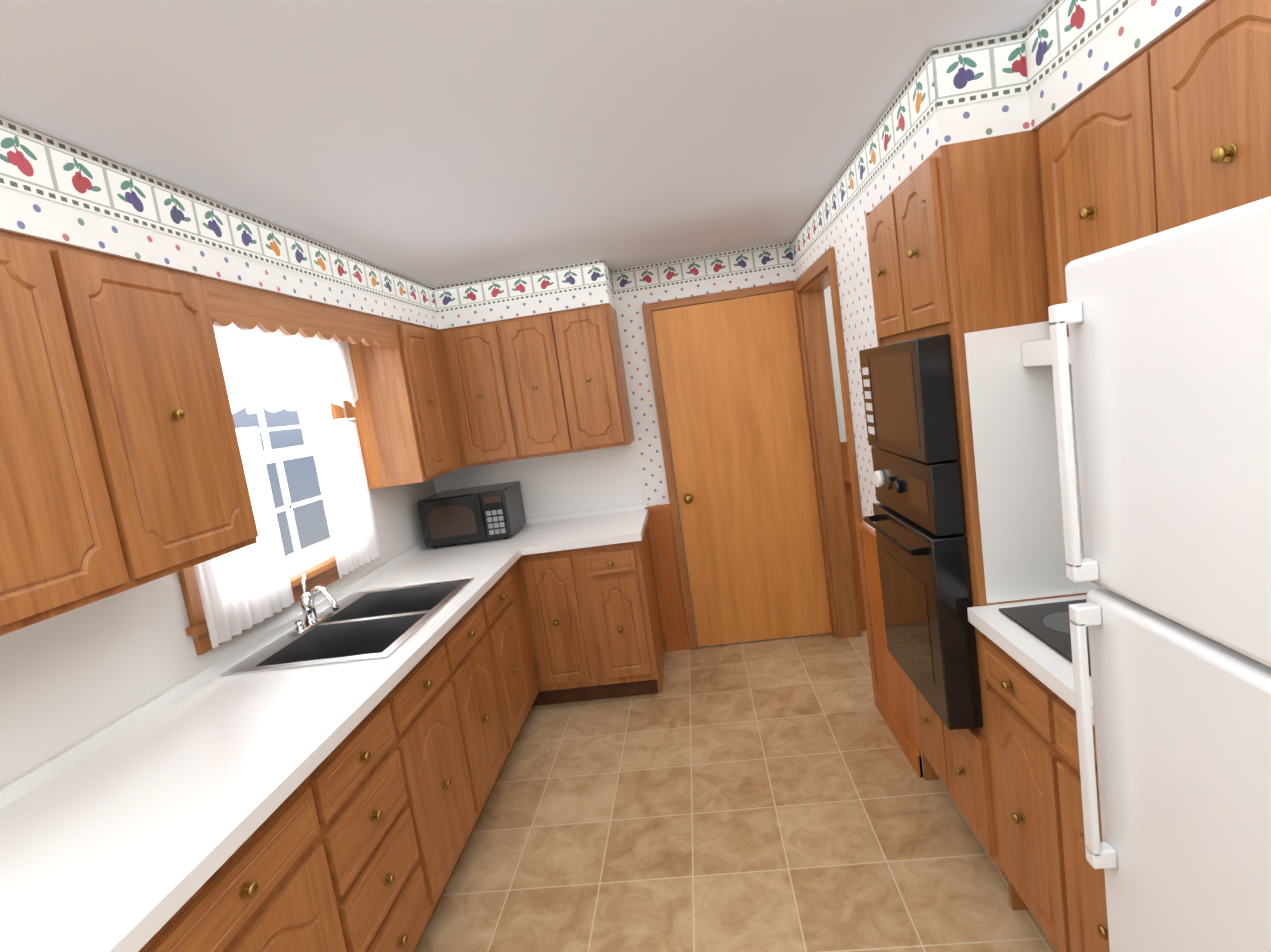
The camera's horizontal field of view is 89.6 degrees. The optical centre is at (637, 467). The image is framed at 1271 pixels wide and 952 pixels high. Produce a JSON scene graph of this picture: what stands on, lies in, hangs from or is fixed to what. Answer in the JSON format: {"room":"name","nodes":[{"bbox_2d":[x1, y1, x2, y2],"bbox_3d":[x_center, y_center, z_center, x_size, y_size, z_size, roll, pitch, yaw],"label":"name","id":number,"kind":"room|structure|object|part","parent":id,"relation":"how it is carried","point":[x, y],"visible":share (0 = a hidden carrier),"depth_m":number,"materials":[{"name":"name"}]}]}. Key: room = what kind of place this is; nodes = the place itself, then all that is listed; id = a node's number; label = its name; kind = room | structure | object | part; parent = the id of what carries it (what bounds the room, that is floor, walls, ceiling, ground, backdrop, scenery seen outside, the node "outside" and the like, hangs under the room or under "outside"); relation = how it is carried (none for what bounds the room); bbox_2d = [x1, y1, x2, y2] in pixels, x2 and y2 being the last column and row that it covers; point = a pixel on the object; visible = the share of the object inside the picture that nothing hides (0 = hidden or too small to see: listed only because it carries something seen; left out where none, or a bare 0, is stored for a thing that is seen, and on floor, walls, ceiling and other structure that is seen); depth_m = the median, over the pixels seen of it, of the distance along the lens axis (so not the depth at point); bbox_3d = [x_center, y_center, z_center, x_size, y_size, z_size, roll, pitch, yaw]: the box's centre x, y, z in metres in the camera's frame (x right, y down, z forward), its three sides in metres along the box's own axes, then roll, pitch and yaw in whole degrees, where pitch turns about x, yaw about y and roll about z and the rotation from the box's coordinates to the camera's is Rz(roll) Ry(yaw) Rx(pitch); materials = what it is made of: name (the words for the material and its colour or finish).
{"room":"kitchen","nodes":[
{"label":"kitchen","id":0,"kind":"room"},
{"bbox_2d":[0,400,435,788],"bbox_3d":[-1.519,0.563,0.821,0.120,2.295,6.500,-8,7,5],"label":"wall","id":1,"kind":"structure","parent":0,"point":[69,679],"depth_m":1.68,"materials":[{"name":"white paint"}]},
{"bbox_2d":[0,230,147,635],"bbox_3d":[-1.344,-0.051,1.143,0.327,0.758,0.495,-8,7,5],"label":"upper cabinet","id":2,"kind":"object","parent":1,"relation":"attached to","point":[68,539],"depth_m":1.28,"materials":[{"name":"brown wood"}]},
{"bbox_2d":[64,245,257,581],"bbox_3d":[-1.310,-0.109,1.603,0.327,0.758,0.435,-8,7,5],"label":"upper cabinet","id":3,"kind":"object","parent":1,"relation":"attached to","point":[120,462],"depth_m":1.56,"materials":[{"name":"brown wood"}]},
{"bbox_2d":[200,276,397,348],"bbox_3d":[-1.161,-0.535,2.354,0.018,0.133,1.178,-8,7,5],"label":"wood valance","id":4,"kind":"object","parent":3,"relation":"attached to","point":[242,307],"visible":0.98,"depth_m":2.15,"materials":[{"name":"brown wood"}]},
{"bbox_2d":[0,117,439,312],"bbox_3d":[-1.186,-0.731,2.128,0.002,0.140,2.638,-8,7,5],"label":"wallpaper border","id":5,"kind":"structure","parent":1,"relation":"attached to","point":[32,162],"depth_m":1.67,"materials":[{"name":"paper"}]},
{"bbox_2d":[178,401,371,654],"bbox_3d":[-1.425,-0.022,2.438,0.170,1.090,1.120,-8,7,5],"label":"window","id":6,"kind":"structure","parent":1,"relation":"in","point":[324,573],"depth_m":2.58,"materials":[{"name":"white wood"}]},
{"bbox_2d":[213,322,357,413],"bbox_3d":[-1.374,-0.372,2.390,0.090,0.335,1.142,-8,7,5],"label":"curtain valance","id":7,"kind":"object","parent":6,"relation":"hanging from","point":[278,370],"visible":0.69,"depth_m":2.43,"materials":[{"name":"white fabric"}]},
{"bbox_2d":[194,417,380,647],"bbox_3d":[-1.314,0.161,2.453,0.056,0.655,1.102,-8,7,5],"label":"cafe curtain","id":8,"kind":"object","parent":6,"relation":"hanging from","point":[245,588],"visible":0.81,"depth_m":2.29,"materials":[{"name":"white fabric"}]},
{"bbox_3d":[-1.477,-0.030,2.441,0.070,0.894,0.914,-8,7,5],"label":"window sash","id":9,"kind":"part","parent":6,"relation":"part of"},
{"bbox_2d":[344,320,467,488],"bbox_3d":[-1.188,-0.318,3.252,0.327,0.758,0.539,-8,7,5],"label":"upper cabinet","id":10,"kind":"object","parent":1,"relation":"attached to","point":[408,427],"depth_m":3.01,"materials":[{"name":"brown wood"}]},
{"bbox_2d":[0,118,439,329],"bbox_3d":[-1.327,-0.689,2.311,0.321,0.226,2.969,-8,7,5],"label":"soffit","id":11,"kind":"structure","parent":0,"point":[29,215],"depth_m":1.65,"materials":[{"name":"paper"}]},
{"bbox_2d":[0,0,1052,286],"bbox_3d":[0.071,-0.888,0.843,4.000,0.100,7.300,-8,7,5],"label":"ceiling","id":12,"kind":"structure","parent":0,"point":[436,142],"depth_m":1.52,"materials":[{"name":"white paint"}]},
{"bbox_2d":[440,259,615,329],"bbox_3d":[-0.609,-0.937,3.559,0.919,0.226,0.331,-8,7,5],"label":"soffit","id":13,"kind":"structure","parent":0,"point":[601,295],"depth_m":3.40,"materials":[{"name":"paper"}]},
{"bbox_2d":[436,259,611,312],"bbox_3d":[-0.628,-0.957,3.390,0.920,0.140,0.002,-8,7,5],"label":"trim","id":14,"kind":"structure","parent":13,"relation":"attached to","point":[590,274],"depth_m":3.39,"materials":[{"name":"paper"}]},
{"bbox_2d":[523,241,831,659],"bbox_3d":[0.541,-0.082,3.811,3.820,2.295,0.120,-8,7,5],"label":"wall","id":15,"kind":"structure","parent":0,"point":[636,362],"depth_m":3.72,"materials":[{"name":"paper"}]},
{"bbox_2d":[444,320,523,466],"bbox_3d":[-0.835,-0.414,3.638,0.302,0.758,0.337,-8,7,5],"label":"upper cabinet","id":16,"kind":"object","parent":15,"relation":"attached to","point":[476,351],"depth_m":3.47,"materials":[{"name":"brown wood"}]},
{"bbox_2d":[500,312,575,458],"bbox_3d":[-0.542,-0.453,3.611,0.293,0.758,0.337,-8,7,5],"label":"upper cabinet","id":17,"kind":"object","parent":15,"relation":"attached to","point":[531,352],"depth_m":3.44,"materials":[{"name":"brown wood"}]},
{"bbox_2d":[434,440,643,517],"bbox_3d":[-0.608,0.115,3.857,1.248,0.436,0.006,-8,7,5],"label":"backsplash","id":18,"kind":"structure","parent":15,"relation":"attached to","point":[581,481],"depth_m":3.84,"materials":[{"name":"white laminate"}]},
{"bbox_2d":[552,303,634,451],"bbox_3d":[-0.242,-0.493,3.584,0.315,0.758,0.337,-8,7,5],"label":"upper cabinet","id":19,"kind":"object","parent":15,"relation":"attached to","point":[588,338],"depth_m":3.42,"materials":[{"name":"brown wood"}]},
{"bbox_2d":[608,267,615,294],"bbox_3d":[-0.161,-1.039,3.510,0.002,0.140,0.300,-8,7,5],"label":"trim","id":20,"kind":"structure","parent":15,"relation":"attached to","point":[611,275],"depth_m":3.67,"materials":[{"name":"paper"}]},
{"bbox_2d":[612,242,791,294],"bbox_3d":[0.344,-1.126,3.631,1.000,0.140,0.002,-8,7,5],"label":"trim","id":21,"kind":"structure","parent":15,"relation":"attached to","point":[771,256],"depth_m":3.63,"materials":[{"name":"paper"}]},
{"bbox_2d":[652,290,831,646],"bbox_3d":[0.621,0.049,3.716,0.808,2.014,0.085,-8,7,5],"label":"back door","id":22,"kind":"structure","parent":15,"relation":"in","point":[731,371],"depth_m":3.73,"materials":[{"name":"brown wood"}]},
{"bbox_2d":[642,247,878,710],"bbox_3d":[0.631,0.078,3.291,1.000,2.075,0.934,-8,7,5],"label":"door frame","id":23,"kind":"structure","parent":15,"relation":"attached to","point":[823,408],"depth_m":3.18,"materials":[{"name":"brown wood"}]},
{"bbox_2d":[824,286,864,630],"bbox_3d":[1.718,-0.228,3.609,1.180,2.294,0.069,-8,7,5],"label":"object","id":24,"kind":"structure","parent":15,"relation":"attached to","point":[827,292],"depth_m":3.68,"materials":[{"name":"white paint"}]},
{"bbox_2d":[415,630,1055,951],"bbox_3d":[0.412,1.467,1.116,4.000,0.100,7.300,-8,7,5],"label":"floor","id":25,"kind":"structure","parent":0,"point":[775,795],"depth_m":2.28,"materials":[{"name":"tile"}]},
{"bbox_2d":[138,541,662,951],"bbox_3d":[-0.640,1.008,2.195,1.248,0.856,2.435,-8,7,5],"label":"base cabinet","id":26,"kind":"object","parent":25,"relation":"on","point":[357,840],"depth_m":1.97,"materials":[{"name":"brown wood"}]},
{"bbox_2d":[0,517,539,951],"bbox_3d":[-0.978,0.559,2.411,0.660,0.073,3.017,-8,7,5],"label":"countertop","id":27,"kind":"structure","parent":26,"relation":"on","point":[134,831],"depth_m":1.40,"materials":[{"name":"white laminate"}]},
{"bbox_2d":[288,573,338,635],"bbox_3d":[-1.141,0.485,2.342,0.238,0.190,0.266,-8,7,5],"label":"faucet","id":28,"kind":"object","parent":27,"relation":"on","point":[311,618],"visible":1,"depth_m":2.36,"materials":[{"name":"silver metal"}]},
{"bbox_2d":[220,578,473,675],"bbox_3d":[-0.991,0.649,2.380,0.550,0.181,0.800,-8,7,5],"label":"sink","id":29,"kind":"object","parent":27,"relation":"in","point":[373,624],"visible":0.44,"depth_m":2.36,"materials":[{"name":"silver metal"}]},
{"bbox_2d":[417,481,525,547],"bbox_3d":[-0.934,0.267,3.651,0.485,0.274,0.362,-8,7,5],"label":"microwave","id":30,"kind":"object","parent":27,"relation":"on","point":[473,514],"visible":1,"depth_m":3.48,"materials":[{"name":"black"}]},
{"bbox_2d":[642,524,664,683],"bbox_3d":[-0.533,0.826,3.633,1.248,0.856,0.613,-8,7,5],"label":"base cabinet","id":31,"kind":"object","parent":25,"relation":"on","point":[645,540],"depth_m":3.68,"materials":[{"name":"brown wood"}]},
{"bbox_2d":[516,503,648,554],"bbox_3d":[-0.265,0.328,3.512,0.610,0.073,0.677,-8,7,5],"label":"countertop","id":32,"kind":"structure","parent":31,"relation":"on","point":[627,523],"depth_m":3.47,"materials":[{"name":"white laminate"}]},
{"bbox_2d":[865,129,1102,909],"bbox_3d":[1.157,0.158,1.967,0.591,2.068,0.621,-8,7,5],"label":"tall cabinet","id":33,"kind":"object","parent":25,"relation":"on","point":[956,241],"visible":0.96,"depth_m":1.64,"materials":[{"name":"brown wood"}]},
{"bbox_2d":[859,334,982,729],"bbox_3d":[0.831,0.164,1.991,0.142,1.085,0.550,-8,7,5],"label":"wall oven","id":34,"kind":"object","parent":33,"relation":"in","point":[918,519],"visible":1,"depth_m":1.78,"materials":[{"name":"black metal"}]},
{"bbox_2d":[981,636,1108,951],"bbox_3d":[1.198,0.839,1.364,0.581,0.856,0.733,-8,7,5],"label":"base cabinet","id":35,"kind":"object","parent":25,"relation":"on","point":[1055,878],"visible":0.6,"depth_m":1.48,"materials":[{"name":"brown wood"}]},
{"bbox_2d":[967,595,1093,724],"bbox_3d":[1.133,0.381,1.308,0.580,0.073,0.738,-8,7,5],"label":"countertop","id":36,"kind":"structure","parent":35,"relation":"on","point":[1047,666],"depth_m":1.45,"materials":[{"name":"white laminate"}]},
{"bbox_2d":[999,599,1090,676],"bbox_3d":[1.142,0.367,1.357,0.480,0.009,0.540,-8,7,5],"label":"cooktop","id":37,"kind":"object","parent":36,"relation":"in","point":[1048,624],"visible":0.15,"depth_m":1.52,"materials":[{"name":"black glass"}]},
{"bbox_2d":[1048,196,1270,951],"bbox_3d":[0.991,0.545,0.572,0.714,1.672,0.760,-8,7,5],"label":"fridge","id":38,"kind":"object","parent":25,"relation":"on","point":[1170,341],"visible":1,"depth_m":0.75,"materials":[{"name":"white metal"}]},
{"bbox_2d":[794,152,923,776],"bbox_3d":[1.027,-0.057,2.991,0.120,2.295,1.437,-8,7,5],"label":"wall","id":39,"kind":"structure","parent":0,"point":[844,235],"depth_m":2.57,"materials":[{"name":"paper"}]},
{"bbox_2d":[788,46,947,266],"bbox_3d":[0.791,-1.067,2.566,0.002,0.140,2.060,-8,7,5],"label":"wallpaper border","id":40,"kind":"structure","parent":39,"relation":"attached to","point":[915,102],"depth_m":1.95,"materials":[{"name":"paper"}]},
{"bbox_2d":[853,518,922,777],"bbox_3d":[1.023,0.707,2.616,0.021,0.880,0.501,-8,7,5],"label":"wainscoting","id":41,"kind":"structure","parent":39,"relation":"attached to","point":[895,702],"depth_m":2.68,"materials":[{"name":"brown wood"}]},
{"bbox_2d":[866,0,1211,211],"bbox_3d":[0.959,-0.875,1.067,0.549,0.226,2.170,-8,7,5],"label":"soffit","id":42,"kind":"structure","parent":0,"point":[1131,31],"depth_m":1.47,"materials":[{"name":"paper"}]},
{"bbox_2d":[1008,0,1135,95],"bbox_3d":[0.867,-0.869,0.761,0.002,0.140,1.550,-8,7,5],"label":"trim","id":43,"kind":"structure","parent":42,"relation":"attached to","point":[1048,40],"depth_m":1.41,"materials":[{"name":"paper"}]},
{"bbox_3d":[1.340,0.262,-0.151,0.120,2.295,5.070,-8,7,5],"label":"wall","id":44,"kind":"structure","parent":0,"visible":0},
{"bbox_2d":[1037,59,1140,335],"bbox_3d":[1.131,-0.565,1.359,0.342,0.501,0.401,-8,7,5],"label":"upper cabinet","id":45,"kind":"object","parent":44,"relation":"attached to","point":[1091,189],"depth_m":1.35,"materials":[{"name":"brown wood"}]},
{"bbox_2d":[1022,336,1070,366],"bbox_3d":[1.131,-0.262,1.227,0.398,0.060,0.729,-8,7,5],"label":"range hood","id":46,"kind":"object","parent":45,"relation":"attached to","point":[1036,353],"visible":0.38,"depth_m":1.53,"materials":[{"name":"white metal"}]},
{"bbox_2d":[1133,0,1270,237],"bbox_3d":[1.104,-0.519,0.995,0.342,0.501,0.335,-8,7,5],"label":"upper cabinet","id":47,"kind":"object","parent":44,"relation":"attached to","point":[1170,129],"depth_m":1.05,"materials":[{"name":"brown wood"}]},
{"label":"outside","id":48,"kind":"structure","parent":0,"visible":0},
{"bbox_2d":[232,406,329,555],"bbox_3d":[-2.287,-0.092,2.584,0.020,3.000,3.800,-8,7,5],"label":"window glass","id":49,"kind":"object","parent":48,"point":[303,484],"depth_m":3.96,"materials":[{"name":"clear glass"}]}
]}

